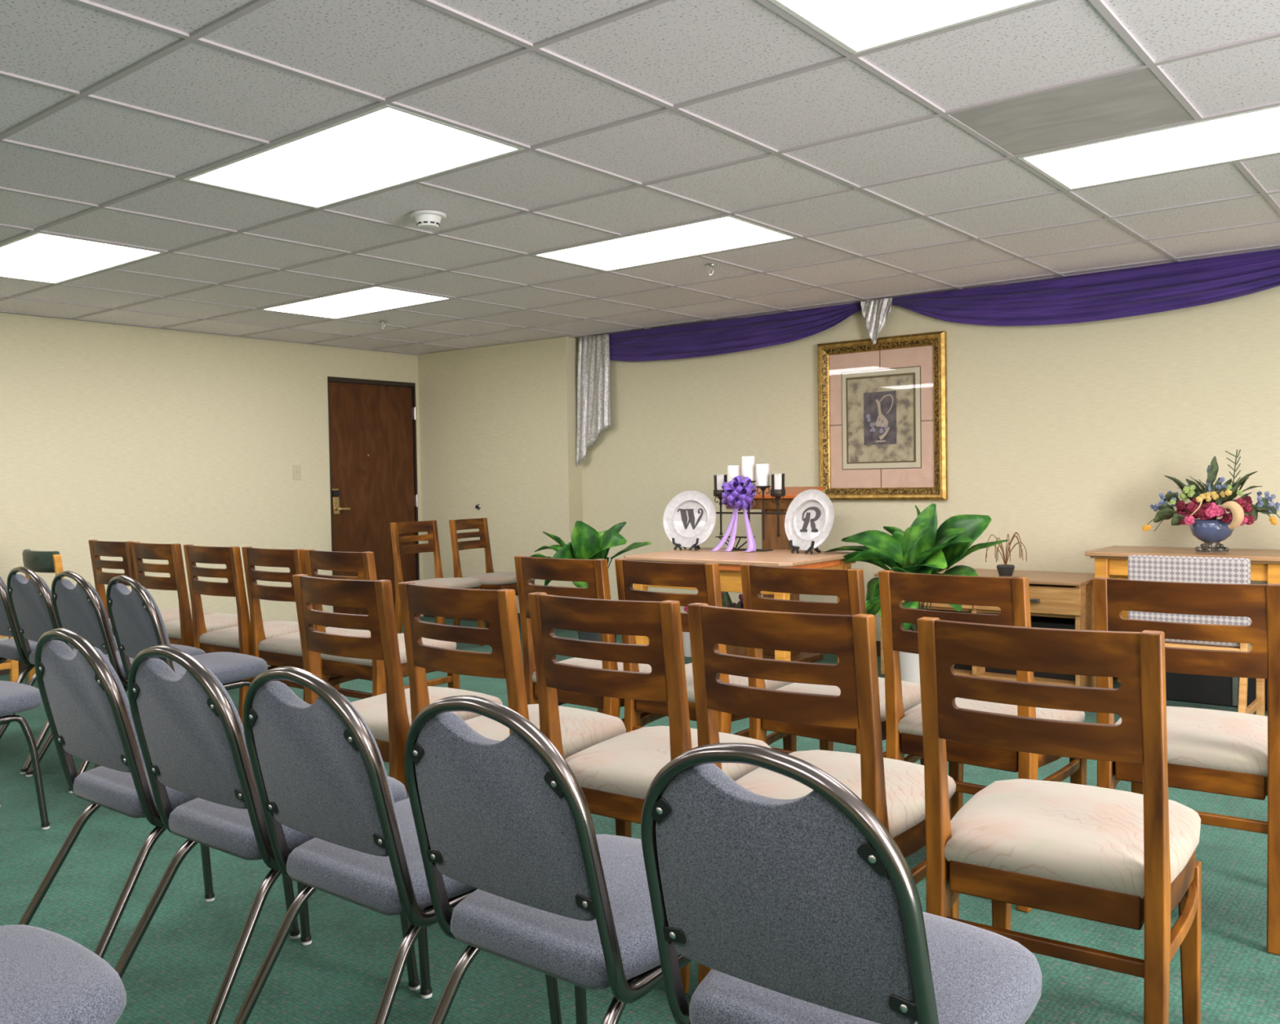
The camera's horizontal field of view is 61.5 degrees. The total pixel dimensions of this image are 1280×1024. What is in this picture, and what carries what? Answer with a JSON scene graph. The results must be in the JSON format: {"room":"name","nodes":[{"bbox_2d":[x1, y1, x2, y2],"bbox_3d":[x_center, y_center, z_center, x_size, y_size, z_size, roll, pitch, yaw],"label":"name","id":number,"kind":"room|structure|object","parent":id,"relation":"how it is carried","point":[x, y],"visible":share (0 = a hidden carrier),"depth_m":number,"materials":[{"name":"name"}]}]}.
{"room":"wedding ceremony room","nodes":[
{"label":"wedding ceremony room","id":0,"kind":"room"},
{"bbox_2d":[0,311,423,640],"bbox_3d":[-5.010,-0.071,5.822,0.120,2.320,9.700,0,2,39],"label":"wall","id":1,"kind":"structure","parent":0,"point":[109,432],"depth_m":7.73,"materials":[{"name":"paint"}]},
{"bbox_2d":[292,464,301,479],"bbox_3d":[-2.725,-0.315,8.561,0.016,0.120,0.074,0,2,39],"label":"light switch","id":2,"kind":"object","parent":1,"relation":"attached to","point":[296,468],"visible":1,"depth_m":8.56,"materials":[{"name":"beige plastic"}]},
{"bbox_2d":[328,382,417,614],"bbox_3d":[-2.254,-0.074,9.176,0.105,2.014,0.882,0,2,39],"label":"door","id":3,"kind":"structure","parent":1,"relation":"in","point":[372,456],"depth_m":9.16,"materials":[{"name":"brown wood"}]},
{"bbox_2d":[327,376,420,616],"bbox_3d":[-2.288,-0.089,9.197,0.106,2.067,0.907,0,2,39],"label":"trim","id":4,"kind":"structure","parent":1,"relation":"attached to","point":[330,379],"depth_m":9.25,"materials":[{"name":"brown"}]},
{"bbox_2d":[0,0,1279,354],"bbox_3d":[-0.872,-1.235,2.582,10.577,0.056,10.100,0,2,39],"label":"ceiling","id":5,"kind":"structure","parent":0,"point":[673,51],"depth_m":3.76,"materials":[{"name":"tile"}]},
{"bbox_2d":[0,231,164,284],"bbox_3d":[-2.945,-1.251,5.352,1.196,0.008,0.584,0,2,39],"label":"recessed light","id":6,"kind":"object","parent":5,"relation":"in","point":[37,256],"visible":1,"depth_m":5.29,"materials":[{"name":"white plastic"}]},
{"bbox_2d":[182,104,524,208],"bbox_3d":[-1.042,-1.237,3.827,1.196,0.008,0.584,0,2,39],"label":"recessed light","id":7,"kind":"object","parent":5,"relation":"in","point":[386,146],"visible":1,"depth_m":3.77,"materials":[{"name":"white plastic"}]},
{"bbox_2d":[260,285,453,319],"bbox_3d":[-1.801,-1.312,6.778,1.196,0.008,0.584,0,2,39],"label":"recessed light","id":8,"kind":"object","parent":5,"relation":"in","point":[372,299],"visible":1,"depth_m":6.76,"materials":[{"name":"white plastic"}]},
{"bbox_2d":[409,209,445,229],"bbox_3d":[-0.898,-1.233,4.566,0.150,0.056,0.150,0,2,39],"label":"smoke detector","id":9,"kind":"object","parent":5,"relation":"attached to","point":[425,219],"visible":1,"depth_m":4.53,"materials":[{"name":"white plastic"}]},
{"bbox_2d":[0,0,1279,355],"bbox_3d":[-0.869,-1.204,2.581,10.384,0.010,9.900,0,2,39],"label":"grid","id":10,"kind":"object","parent":5,"relation":"attached to","point":[197,36],"depth_m":4.08,"materials":[{"name":"grey paint"}]},
{"bbox_2d":[531,214,797,271],"bbox_3d":[0.102,-1.298,5.253,1.196,0.008,0.584,0,2,39],"label":"recessed light","id":11,"kind":"object","parent":5,"relation":"in","point":[729,232],"visible":1,"depth_m":5.21,"materials":[{"name":"white plastic"}]},
{"bbox_2d":[768,0,1043,54],"bbox_3d":[0.861,-1.223,2.302,1.196,0.008,0.584,0,2,39],"label":"recessed light","id":12,"kind":"object","parent":5,"relation":"in","point":[856,26],"visible":1,"depth_m":2.67,"materials":[{"name":"white plastic"}]},
{"bbox_2d":[950,67,1194,155],"bbox_3d":[1.385,-1.267,3.443,0.586,0.005,0.586,0,2,39],"label":"ceiling panel","id":13,"kind":"object","parent":5,"relation":"attached to","point":[1137,100],"visible":1,"depth_m":3.42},
{"bbox_2d":[1017,105,1279,190],"bbox_3d":[2.004,-1.283,3.728,1.196,0.008,0.584,0,2,39],"label":"recessed light","id":14,"kind":"object","parent":5,"relation":"in","point":[1253,133],"visible":1,"depth_m":3.83,"materials":[{"name":"white plastic"}]},
{"bbox_2d":[0,616,1279,1023],"bbox_3d":[-0.833,1.156,2.653,10.377,0.080,9.900,0,2,39],"label":"floor","id":15,"kind":"structure","parent":0,"point":[175,973],"depth_m":2.82,"materials":[{"name":"green carpet"}]},
{"bbox_2d":[0,635,18,682],"bbox_3d":[-3.914,0.652,6.145,0.559,0.819,0.496,1,2,43],"label":"oak chair","id":16,"kind":"object","parent":15,"relation":"on","point":[12,664],"visible":0.23,"depth_m":6.13,"materials":[{"name":"brown wood"}]},
{"bbox_2d":[0,576,37,683],"bbox_3d":[-2.897,0.651,5.111,0.447,0.850,0.622,0,2,39],"label":"banquet chair","id":17,"kind":"object","parent":15,"relation":"on","point":[11,648],"visible":0.43,"depth_m":4.91,"materials":[{"name":"grey metal"}]},
{"bbox_2d":[0,680,49,829],"bbox_3d":[-2.408,0.686,3.668,0.447,0.850,0.622,0,2,39],"label":"banquet chair","id":18,"kind":"object","parent":15,"relation":"on","point":[15,697],"visible":0.98,"depth_m":3.73,"materials":[{"name":"grey fabric"}]},
{"bbox_2d":[22,548,64,681],"bbox_3d":[-3.450,0.631,6.615,0.496,0.819,0.559,1,2,41],"label":"oak chair","id":19,"kind":"object","parent":15,"relation":"on","point":[50,562],"visible":0.25,"depth_m":6.33,"materials":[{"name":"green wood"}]},
{"bbox_2d":[22,548,60,573],"bbox_3d":[-3.601,0.293,6.436,0.432,0.128,0.112,1,2,41],"label":"cushion","id":20,"kind":"object","parent":19,"relation":"on","point":[36,561],"depth_m":6.33,"materials":[{"name":"green fabric"}]},
{"bbox_2d":[0,565,118,773],"bbox_3d":[-2.543,0.653,4.834,0.447,0.850,0.622,0,2,39],"label":"banquet chair","id":21,"kind":"object","parent":15,"relation":"on","point":[30,601],"visible":0.5,"depth_m":4.69,"materials":[{"name":"grey fabric"}]},
{"bbox_2d":[0,924,126,1023],"bbox_3d":[-1.052,0.730,1.435,0.447,0.850,0.622,0,2,39],"label":"banquet chair","id":22,"kind":"object","parent":15,"relation":"on","point":[46,976],"visible":1,"depth_m":1.53,"materials":[{"name":"grey fabric"}]},
{"bbox_2d":[25,570,205,792],"bbox_3d":[-2.188,0.656,4.542,0.447,0.850,0.622,0,2,39],"label":"banquet chair","id":23,"kind":"object","parent":15,"relation":"on","point":[79,609],"visible":0.5,"depth_m":4.37,"materials":[{"name":"grey fabric"}]},
{"bbox_2d":[88,539,215,635],"bbox_3d":[-2.650,0.596,5.906,0.451,0.905,0.557,0,2,38],"label":"wooden chair","id":24,"kind":"object","parent":15,"relation":"on","point":[98,548],"visible":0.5,"depth_m":5.70,"materials":[{"name":"brown wood"}]},
{"bbox_2d":[108,608,215,628],"bbox_3d":[-2.629,0.585,5.934,0.451,0.079,0.487,0,2,38],"label":"seat cushion","id":25,"kind":"object","parent":24,"relation":"on","point":[169,614],"depth_m":5.88,"materials":[{"name":"beige fabric"}]},
{"bbox_2d":[17,627,300,958],"bbox_3d":[-1.237,0.694,2.730,0.447,0.850,0.622,0,2,39],"label":"banquet chair","id":26,"kind":"object","parent":15,"relation":"on","point":[85,700],"visible":0.73,"depth_m":2.58,"materials":[{"name":"grey fabric"}]},
{"bbox_2d":[92,574,267,768],"bbox_3d":[-1.830,0.658,4.275,0.447,0.850,0.622,1,2,42],"label":"banquet chair","id":27,"kind":"object","parent":15,"relation":"on","point":[137,623],"visible":0.57,"depth_m":4.19,"materials":[{"name":"grey fabric"}]},
{"bbox_2d":[130,541,264,647],"bbox_3d":[-2.283,0.599,5.612,0.451,0.905,0.557,0,2,38],"label":"wooden chair","id":28,"kind":"object","parent":15,"relation":"on","point":[180,631],"visible":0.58,"depth_m":5.35,"materials":[{"name":"brown wood"}]},
{"bbox_2d":[163,613,264,638],"bbox_3d":[-2.262,0.587,5.640,0.451,0.079,0.487,0,2,38],"label":"seat cushion","id":29,"kind":"object","parent":28,"relation":"on","point":[175,628],"depth_m":5.47,"materials":[{"name":"beige fabric"}]},
{"bbox_2d":[183,544,299,725],"bbox_3d":[-1.864,0.602,5.264,0.451,0.905,0.557,0,2,38],"label":"wooden chair","id":30,"kind":"object","parent":15,"relation":"on","point":[237,639],"visible":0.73,"depth_m":5.04,"materials":[{"name":"brown wood"}]},
{"bbox_2d":[199,620,299,648],"bbox_3d":[-1.843,0.591,5.291,0.451,0.079,0.487,0,2,38],"label":"seat cushion","id":31,"kind":"object","parent":30,"relation":"on","point":[234,637],"depth_m":5.15,"materials":[{"name":"beige fabric"}]},
{"bbox_2d":[114,644,419,1023],"bbox_3d":[-0.862,0.697,2.429,0.447,0.850,0.622,0,2,38],"label":"banquet chair","id":32,"kind":"object","parent":15,"relation":"on","point":[189,730],"visible":0.78,"depth_m":2.29,"materials":[{"name":"grey fabric"}]},
{"bbox_2d":[241,546,370,702],"bbox_3d":[-1.485,0.604,4.998,0.451,0.905,0.557,0,2,38],"label":"wooden chair","id":33,"kind":"object","parent":15,"relation":"on","point":[285,650],"visible":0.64,"depth_m":4.82,"materials":[{"name":"brown wood"}]},
{"bbox_2d":[257,626,370,656],"bbox_3d":[-1.464,0.593,5.025,0.451,0.079,0.487,0,2,38],"label":"seat cushion","id":34,"kind":"object","parent":33,"relation":"on","point":[286,645],"depth_m":4.92,"materials":[{"name":"beige fabric"}]},
{"bbox_2d":[303,548,459,698],"bbox_3d":[-1.115,0.606,4.720,0.451,0.905,0.557,0,2,38],"label":"wooden chair","id":35,"kind":"object","parent":15,"relation":"on","point":[349,668],"visible":0.47,"depth_m":4.53,"materials":[{"name":"brown wood"}]},
{"bbox_2d":[320,632,456,666],"bbox_3d":[-1.093,0.595,4.747,0.451,0.079,0.487,0,2,38],"label":"seat cushion","id":36,"kind":"object","parent":35,"relation":"on","point":[326,660],"depth_m":4.60,"materials":[{"name":"beige fabric"}]},
{"bbox_2d":[292,573,502,795],"bbox_3d":[-0.740,0.639,3.408,0.451,0.905,0.557,0,2,38],"label":"wooden chair","id":37,"kind":"object","parent":15,"relation":"on","point":[388,715],"visible":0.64,"depth_m":3.15,"materials":[{"name":"brown wood"}]},
{"bbox_2d":[350,685,502,741],"bbox_3d":[-0.719,0.628,3.435,0.451,0.079,0.487,0,2,38],"label":"seat cushion","id":38,"kind":"object","parent":37,"relation":"on","point":[384,726],"depth_m":3.30,"materials":[{"name":"beige fabric"}]},
{"bbox_2d":[233,666,562,1023],"bbox_3d":[-0.499,0.700,2.132,0.447,0.850,0.622,0,2,39],"label":"banquet chair","id":39,"kind":"object","parent":15,"relation":"on","point":[319,771],"visible":0.88,"depth_m":2.00,"materials":[{"name":"grey fabric"}]},
{"bbox_2d":[390,520,484,645],"bbox_3d":[-1.450,0.522,7.748,0.557,0.905,0.451,0,2,35],"label":"wooden chair","id":40,"kind":"object","parent":15,"relation":"on","point":[430,526],"visible":0.7,"depth_m":7.75,"materials":[{"name":"brown wood"}]},
{"bbox_2d":[408,577,481,588],"bbox_3d":[-1.422,0.512,7.728,0.487,0.079,0.451,0,2,35],"label":"seat cushion","id":41,"kind":"object","parent":40,"relation":"on","point":[452,582],"depth_m":7.59,"materials":[{"name":"beige fabric"}]},
{"bbox_2d":[448,517,535,627],"bbox_3d":[-1.097,0.504,8.140,0.557,0.905,0.451,0,2,29],"label":"wooden chair","id":42,"kind":"object","parent":15,"relation":"on","point":[491,580],"visible":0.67,"depth_m":8.11,"materials":[{"name":"brown wood"}]},
{"bbox_2d":[462,572,535,584],"bbox_3d":[-1.067,0.494,8.123,0.487,0.079,0.451,0,2,29],"label":"seat cushion","id":43,"kind":"object","parent":42,"relation":"on","point":[487,578],"depth_m":7.92,"materials":[{"name":"beige fabric"}]},
{"bbox_2d":[398,581,631,837],"bbox_3d":[-0.342,0.642,3.084,0.451,0.905,0.557,0,2,39],"label":"wooden chair","id":44,"kind":"object","parent":15,"relation":"on","point":[580,729],"visible":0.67,"depth_m":2.89,"materials":[{"name":"brown wood"}]},
{"bbox_2d":[464,703,626,759],"bbox_3d":[-0.320,0.631,3.111,0.451,0.079,0.487,0,2,39],"label":"seat cushion","id":45,"kind":"object","parent":44,"relation":"on","point":[580,729],"depth_m":3.05,"materials":[{"name":"beige fabric"}]},
{"bbox_2d":[404,695,692,1023],"bbox_3d":[-0.122,0.703,1.836,0.447,0.850,0.622,0,2,39],"label":"banquet chair","id":46,"kind":"object","parent":15,"relation":"on","point":[509,820],"visible":0.91,"depth_m":1.70,"materials":[{"name":"grey fabric"}]},
{"bbox_2d":[514,555,651,724],"bbox_3d":[-0.137,0.609,4.103,0.451,0.905,0.557,0,2,39],"label":"wooden chair","id":47,"kind":"object","parent":15,"relation":"on","point":[594,572],"visible":0.37,"depth_m":3.90,"materials":[{"name":"brown wood"}]},
{"bbox_2d":[531,657,651,682],"bbox_3d":[-0.115,0.597,4.130,0.451,0.079,0.487,0,2,39],"label":"seat cushion","id":48,"kind":"object","parent":47,"relation":"on","point":[646,668],"depth_m":4.05,"materials":[{"name":"beige fabric"}]},
{"bbox_2d":[529,520,651,641],"bbox_3d":[-0.295,0.521,6.792,0.962,0.926,0.425,0,2,39],"label":"peace lily","id":49,"kind":"object","parent":15,"relation":"on","point":[586,543],"visible":0.29,"depth_m":6.79,"materials":[{"name":"green plant"}]},
{"bbox_2d":[577,631,616,641],"bbox_3d":[-0.272,0.801,6.869,0.294,0.360,0.294,0,2,39],"label":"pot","id":50,"kind":"object","parent":49,"relation":"attached to","point":[588,636],"depth_m":6.76,"materials":[{"name":"grey"}]},
{"bbox_2d":[528,591,771,994],"bbox_3d":[0.053,0.645,2.759,0.451,0.905,0.557,0,2,36],"label":"wooden chair","id":51,"kind":"object","parent":15,"relation":"on","point":[615,775],"visible":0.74,"depth_m":2.57,"materials":[{"name":"brown wood"}]},
{"bbox_2d":[564,725,771,799],"bbox_3d":[0.074,0.634,2.787,0.451,0.079,0.487,0,2,36],"label":"seat cushion","id":52,"kind":"object","parent":51,"relation":"on","point":[624,766],"depth_m":2.67,"materials":[{"name":"beige fabric"}]},
{"bbox_2d":[682,606,691,657],"bbox_3d":[0.347,0.781,7.205,0.145,0.362,0.138,0,2,39],"label":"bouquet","id":53,"kind":"object","parent":15,"relation":"on","point":[686,635],"visible":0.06,"depth_m":7.16,"materials":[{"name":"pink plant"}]},
{"bbox_2d":[614,558,796,751],"bbox_3d":[0.247,0.610,3.840,0.451,0.905,0.557,1,2,41],"label":"wooden chair","id":54,"kind":"object","parent":15,"relation":"on","point":[705,577],"visible":0.36,"depth_m":3.64,"materials":[{"name":"brown wood"}]},
{"bbox_2d":[684,662,792,702],"bbox_3d":[0.270,0.599,3.866,0.451,0.079,0.487,1,2,41],"label":"seat cushion","id":55,"kind":"object","parent":54,"relation":"on","point":[770,684],"depth_m":3.73,"materials":[{"name":"beige fabric"}]},
{"bbox_2d":[624,546,855,663],"bbox_3d":[0.563,0.613,5.922,1.075,0.765,0.820,0,2,39],"label":"altar table","id":56,"kind":"object","parent":15,"relation":"on","point":[729,562],"visible":0.43,"depth_m":5.65,"materials":[{"name":"brown wood"}]},
{"bbox_2d":[671,537,700,550],"bbox_3d":[0.283,0.147,6.292,0.166,0.151,0.108,0,2,27],"label":"plate stand","id":57,"kind":"object","parent":56,"relation":"on","point":[695,547],"visible":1,"depth_m":6.28,"materials":[{"name":"black metal"}]},
{"bbox_2d":[662,489,715,546],"bbox_3d":[0.291,0.039,6.309,0.340,0.333,0.084,0,2,27],"label":"decorative plate","id":58,"kind":"object","parent":57,"relation":"on","point":[690,515],"visible":1,"depth_m":6.32,"materials":[{"name":"white ceramic"}]},
{"bbox_2d":[706,475,755,551],"bbox_3d":[0.537,0.007,6.136,0.322,0.431,0.170,0,2,39],"label":"ribbon bow","id":59,"kind":"object","parent":56,"relation":"on","point":[737,495],"visible":1,"depth_m":6.10,"materials":[{"name":"purple fabric"}]},
{"bbox_2d":[713,480,786,551],"bbox_3d":[0.627,0.021,6.192,0.542,0.400,0.100,0,2,39],"label":"candelabra","id":60,"kind":"object","parent":56,"relation":"on","point":[762,488],"visible":0.61,"depth_m":6.13,"materials":[{"name":"grey metal"}]},
{"bbox_2d":[712,474,727,494],"bbox_3d":[0.472,-0.159,6.309,0.087,0.118,0.087,0,2,39],"label":"votive holder","id":61,"kind":"object","parent":60,"relation":"on","point":[718,479],"visible":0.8,"depth_m":6.27,"materials":[{"name":"clear glass"}]},
{"bbox_2d":[727,464,740,482],"bbox_3d":[0.546,-0.212,6.247,0.076,0.126,0.076,0,2,39],"label":"pillar candle","id":62,"kind":"object","parent":60,"relation":"on","point":[733,471],"visible":0.67,"depth_m":6.21,"materials":[{"name":"white wax"}]},
{"bbox_2d":[741,455,755,480],"bbox_3d":[0.622,-0.252,6.184,0.076,0.146,0.076,0,2,39],"label":"pillar candle","id":63,"kind":"object","parent":60,"relation":"on","point":[748,462],"visible":0.88,"depth_m":6.15,"materials":[{"name":"white wax"}]},
{"bbox_2d":[755,462,769,485],"bbox_3d":[0.699,-0.214,6.124,0.076,0.131,0.076,0,2,39],"label":"pillar candle","id":64,"kind":"object","parent":60,"relation":"on","point":[762,470],"visible":0.98,"depth_m":6.09,"materials":[{"name":"white wax"}]},
{"bbox_2d":[769,473,785,494],"bbox_3d":[0.776,-0.157,6.065,0.087,0.118,0.087,0,2,39],"label":"votive holder","id":65,"kind":"object","parent":60,"relation":"on","point":[777,480],"visible":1,"depth_m":6.03,"materials":[{"name":"clear glass"}]},
{"bbox_2d":[789,539,821,554],"bbox_3d":[0.909,0.150,5.855,0.108,0.151,0.166,-2,2,-41],"label":"plate stand","id":66,"kind":"object","parent":56,"relation":"on","point":[793,547],"visible":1,"depth_m":5.84,"materials":[{"name":"black metal"}]},
{"bbox_2d":[784,488,834,550],"bbox_3d":[0.923,0.042,5.866,0.084,0.333,0.340,-2,2,-41],"label":"decorative plate","id":67,"kind":"object","parent":66,"relation":"on","point":[810,516],"visible":1,"depth_m":5.88,"materials":[{"name":"white ceramic"}]},
{"bbox_2d":[720,591,762,656],"bbox_3d":[0.593,0.720,6.875,0.442,0.494,0.324,0,2,39],"label":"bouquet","id":68,"kind":"object","parent":15,"relation":"on","point":[726,602],"visible":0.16,"depth_m":6.76,"materials":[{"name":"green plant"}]},
{"bbox_2d":[725,644,747,656],"bbox_3d":[0.597,0.897,6.882,0.280,0.140,0.277,0,2,39],"label":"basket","id":69,"kind":"object","parent":68,"relation":"attached to","point":[733,650],"depth_m":6.76,"materials":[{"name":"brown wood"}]},
{"bbox_2d":[717,486,823,662],"bbox_3d":[0.851,0.399,7.003,0.600,1.120,0.360,0,2,39],"label":"wooden stand","id":70,"kind":"object","parent":15,"relation":"on","point":[771,541],"visible":0.38,"depth_m":6.87,"materials":[{"name":"orange wood"}]},
{"bbox_2d":[687,602,959,985],"bbox_3d":[0.436,0.648,2.465,0.451,0.905,0.557,0,2,37],"label":"wooden chair","id":71,"kind":"object","parent":15,"relation":"on","point":[894,789],"visible":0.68,"depth_m":2.26,"materials":[{"name":"brown wood"}]},
{"bbox_2d":[735,749,955,837],"bbox_3d":[0.457,0.636,2.493,0.451,0.079,0.487,0,2,37],"label":"seat cushion","id":72,"kind":"object","parent":71,"relation":"on","point":[902,814],"depth_m":2.43,"materials":[{"name":"beige fabric"}]},
{"bbox_2d":[740,563,924,764],"bbox_3d":[0.659,0.613,3.522,0.451,0.905,0.557,1,2,42],"label":"wooden chair","id":73,"kind":"object","parent":15,"relation":"on","point":[848,584],"visible":0.41,"depth_m":3.35,"materials":[{"name":"brown wood"}]},
{"bbox_2d":[775,676,920,721],"bbox_3d":[0.682,0.602,3.548,0.451,0.079,0.487,1,2,42],"label":"seat cushion","id":74,"kind":"object","parent":73,"relation":"on","point":[911,691],"depth_m":3.49,"materials":[{"name":"beige fabric"}]},
{"bbox_2d":[640,742,1041,1023],"bbox_3d":[0.274,0.706,1.506,0.447,0.850,0.622,0,2,39],"label":"banquet chair","id":75,"kind":"object","parent":15,"relation":"on","point":[806,908],"visible":1,"depth_m":1.38,"materials":[{"name":"grey fabric"}]},
{"bbox_2d":[825,503,1008,684],"bbox_3d":[1.416,0.474,5.646,0.921,1.032,0.495,0,2,39],"label":"potted plant","id":76,"kind":"object","parent":15,"relation":"on","point":[922,548],"visible":0.56,"depth_m":5.61,"materials":[{"name":"green plant"}]},
{"bbox_2d":[899,629,919,684],"bbox_3d":[1.484,0.817,5.718,0.315,0.340,0.315,0,2,39],"label":"pot","id":77,"kind":"object","parent":76,"relation":"attached to","point":[909,662],"depth_m":5.61,"materials":[{"name":"grey ceramic"}]},
{"bbox_2d":[878,569,1086,912],"bbox_3d":[1.029,0.616,3.200,0.451,0.905,0.557,1,2,41],"label":"wooden chair","id":78,"kind":"object","parent":15,"relation":"on","point":[1011,594],"visible":0.55,"depth_m":3.06,"materials":[{"name":"brown wood"}]},
{"bbox_2d":[897,697,1084,751],"bbox_3d":[1.052,0.605,3.226,0.451,0.079,0.487,1,2,41],"label":"seat cushion","id":79,"kind":"object","parent":78,"relation":"on","point":[909,722],"depth_m":3.14,"materials":[{"name":"beige fabric"}]},
{"bbox_2d":[874,567,1094,687],"bbox_3d":[2.040,0.660,6.263,1.185,0.604,0.595,0,2,39],"label":"oak dresser","id":80,"kind":"object","parent":15,"relation":"on","point":[1058,599],"visible":0.32,"depth_m":5.87,"materials":[{"name":"brown wood"}]},
{"bbox_2d":[985,532,1026,576],"bbox_3d":[2.101,0.237,6.112,0.208,0.247,0.233,0,2,39],"label":"dried plant","id":81,"kind":"object","parent":80,"relation":"on","point":[1006,570],"visible":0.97,"depth_m":6.09,"materials":[{"name":"brown plant"}]},
{"bbox_2d":[916,616,1201,1023],"bbox_3d":[0.862,0.649,2.175,0.451,0.905,0.557,0,2,35],"label":"wooden chair","id":82,"kind":"object","parent":15,"relation":"on","point":[1126,859],"visible":0.97,"depth_m":2.00,"materials":[{"name":"brown wood"}]},
{"bbox_2d":[944,778,1200,898],"bbox_3d":[0.882,0.638,2.203,0.451,0.079,0.487,0,2,35],"label":"seat cushion","id":83,"kind":"object","parent":82,"relation":"on","point":[1087,841],"depth_m":2.08,"materials":[{"name":"beige fabric"}]},
{"bbox_2d":[1084,545,1279,687],"bbox_3d":[3.113,0.586,5.438,1.510,0.765,0.535,0,2,39],"label":"writing desk","id":84,"kind":"object","parent":15,"relation":"on","point":[1111,562],"visible":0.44,"depth_m":5.57,"materials":[{"name":"brown wood"}]},
{"bbox_2d":[1142,448,1279,552],"bbox_3d":[2.944,-0.057,5.515,0.277,0.521,0.684,-2,2,-42],"label":"flower arrangement","id":85,"kind":"object","parent":84,"relation":"on","point":[1211,531],"visible":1,"depth_m":5.49,"materials":[{"name":"multicoloured plant"}]},
{"bbox_2d":[1190,519,1234,542],"bbox_3d":[2.944,0.097,5.542,0.200,0.116,0.200,0,2,39],"label":"bowl","id":86,"kind":"object","parent":85,"relation":"attached to","point":[1205,530],"depth_m":5.47,"materials":[{"name":"blue ceramic"}]},
{"bbox_2d":[1093,576,1279,955],"bbox_3d":[1.517,0.617,2.917,0.451,0.905,0.557,0,2,36],"label":"wooden chair","id":87,"kind":"object","parent":15,"relation":"on","point":[1220,752],"visible":0.67,"depth_m":2.69,"materials":[{"name":"brown wood"}]},
{"bbox_2d":[1115,706,1267,777],"bbox_3d":[1.538,0.606,2.946,0.451,0.079,0.487,0,2,36],"label":"seat cushion","id":88,"kind":"object","parent":87,"relation":"on","point":[1202,742],"depth_m":2.78,"materials":[{"name":"beige fabric"}]},
{"bbox_2d":[1128,554,1265,715],"bbox_3d":[2.549,0.591,4.918,0.490,0.805,0.519,0,2,39],"label":"upholstered chair","id":89,"kind":"object","parent":15,"relation":"on","point":[1140,567],"visible":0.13,"depth_m":4.73,"materials":[{"name":"grey fabric"}]},
{"bbox_2d":[1128,554,1250,625],"bbox_3d":[2.413,0.348,4.746,0.490,0.305,0.040,0,2,39],"label":"cushion","id":90,"kind":"object","parent":89,"relation":"on","point":[1140,567],"depth_m":4.72,"materials":[{"name":"grey fabric"}]},
{"bbox_2d":[1164,622,1251,647],"bbox_3d":[2.577,0.552,4.952,0.470,0.060,0.430,0,2,39],"label":"seat cushion","id":91,"kind":"object","parent":89,"relation":"on","point":[1168,642],"depth_m":4.76,"materials":[{"name":"grey fabric"}]},
{"bbox_2d":[1165,671,1267,710],"bbox_3d":[3.037,0.796,5.492,0.726,0.345,0.328,0,2,39],"label":"equipment case","id":92,"kind":"object","parent":15,"relation":"on","point":[1185,687],"visible":0.23,"depth_m":5.43,"materials":[{"name":"black plastic"}]},
{"bbox_2d":[417,285,1279,640],"bbox_3d":[2.162,-0.207,6.472,10.497,2.320,0.348,0,2,39],"label":"wall","id":93,"kind":"structure","parent":0,"point":[1066,436],"depth_m":6.81,"materials":[{"name":"paint"}]},
{"bbox_2d":[576,333,610,465],"bbox_3d":[-0.371,-0.873,8.449,0.361,1.016,0.036,0,2,39],"label":"drape","id":94,"kind":"object","parent":93,"relation":"attached to","point":[593,416],"visible":1,"depth_m":8.46,"materials":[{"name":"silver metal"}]},
{"bbox_2d":[608,302,862,361],"bbox_3d":[0.610,-1.249,7.678,2.281,0.252,0.065,0,2,39],"label":"swag","id":95,"kind":"object","parent":93,"relation":"attached to","point":[727,335],"visible":1,"depth_m":7.67,"materials":[{"name":"fabric"}]},
{"bbox_2d":[423,613,1117,679],"bbox_3d":[2.249,0.902,6.490,10.370,0.100,0.196,0,2,37],"label":"baseboard","id":96,"kind":"structure","parent":93,"relation":"attached to","point":[877,642],"depth_m":8.87,"materials":[{"name":"brown plastic"}]},
{"bbox_2d":[860,297,892,344],"bbox_3d":[1.519,-1.224,6.922,0.217,0.286,0.030,0,2,39],"label":"drape","id":97,"kind":"object","parent":93,"relation":"attached to","point":[875,313],"visible":1,"depth_m":6.93,"materials":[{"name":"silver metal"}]},
{"bbox_2d":[817,330,947,499],"bbox_3d":[1.553,-0.602,6.981,0.895,1.050,0.050,0,2,39],"label":"framed picture","id":98,"kind":"object","parent":93,"relation":"attached to","point":[882,406],"visible":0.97,"depth_m":6.97,"materials":[{"name":"pink paper"}]},
{"bbox_2d":[847,374,913,462],"bbox_3d":[1.562,-0.603,6.992,0.468,0.548,0.001,0,2,39],"label":"print","id":99,"kind":"object","parent":98,"relation":"attached to","point":[880,407],"depth_m":6.99,"materials":[{"name":"beige paper"}]},
{"bbox_2d":[891,248,1279,325],"bbox_3d":[2.561,-1.220,6.114,2.601,0.282,0.066,0,2,39],"label":"swag","id":100,"kind":"object","parent":93,"relation":"attached to","point":[1161,287],"visible":1,"depth_m":6.06,"materials":[{"name":"fabric"}]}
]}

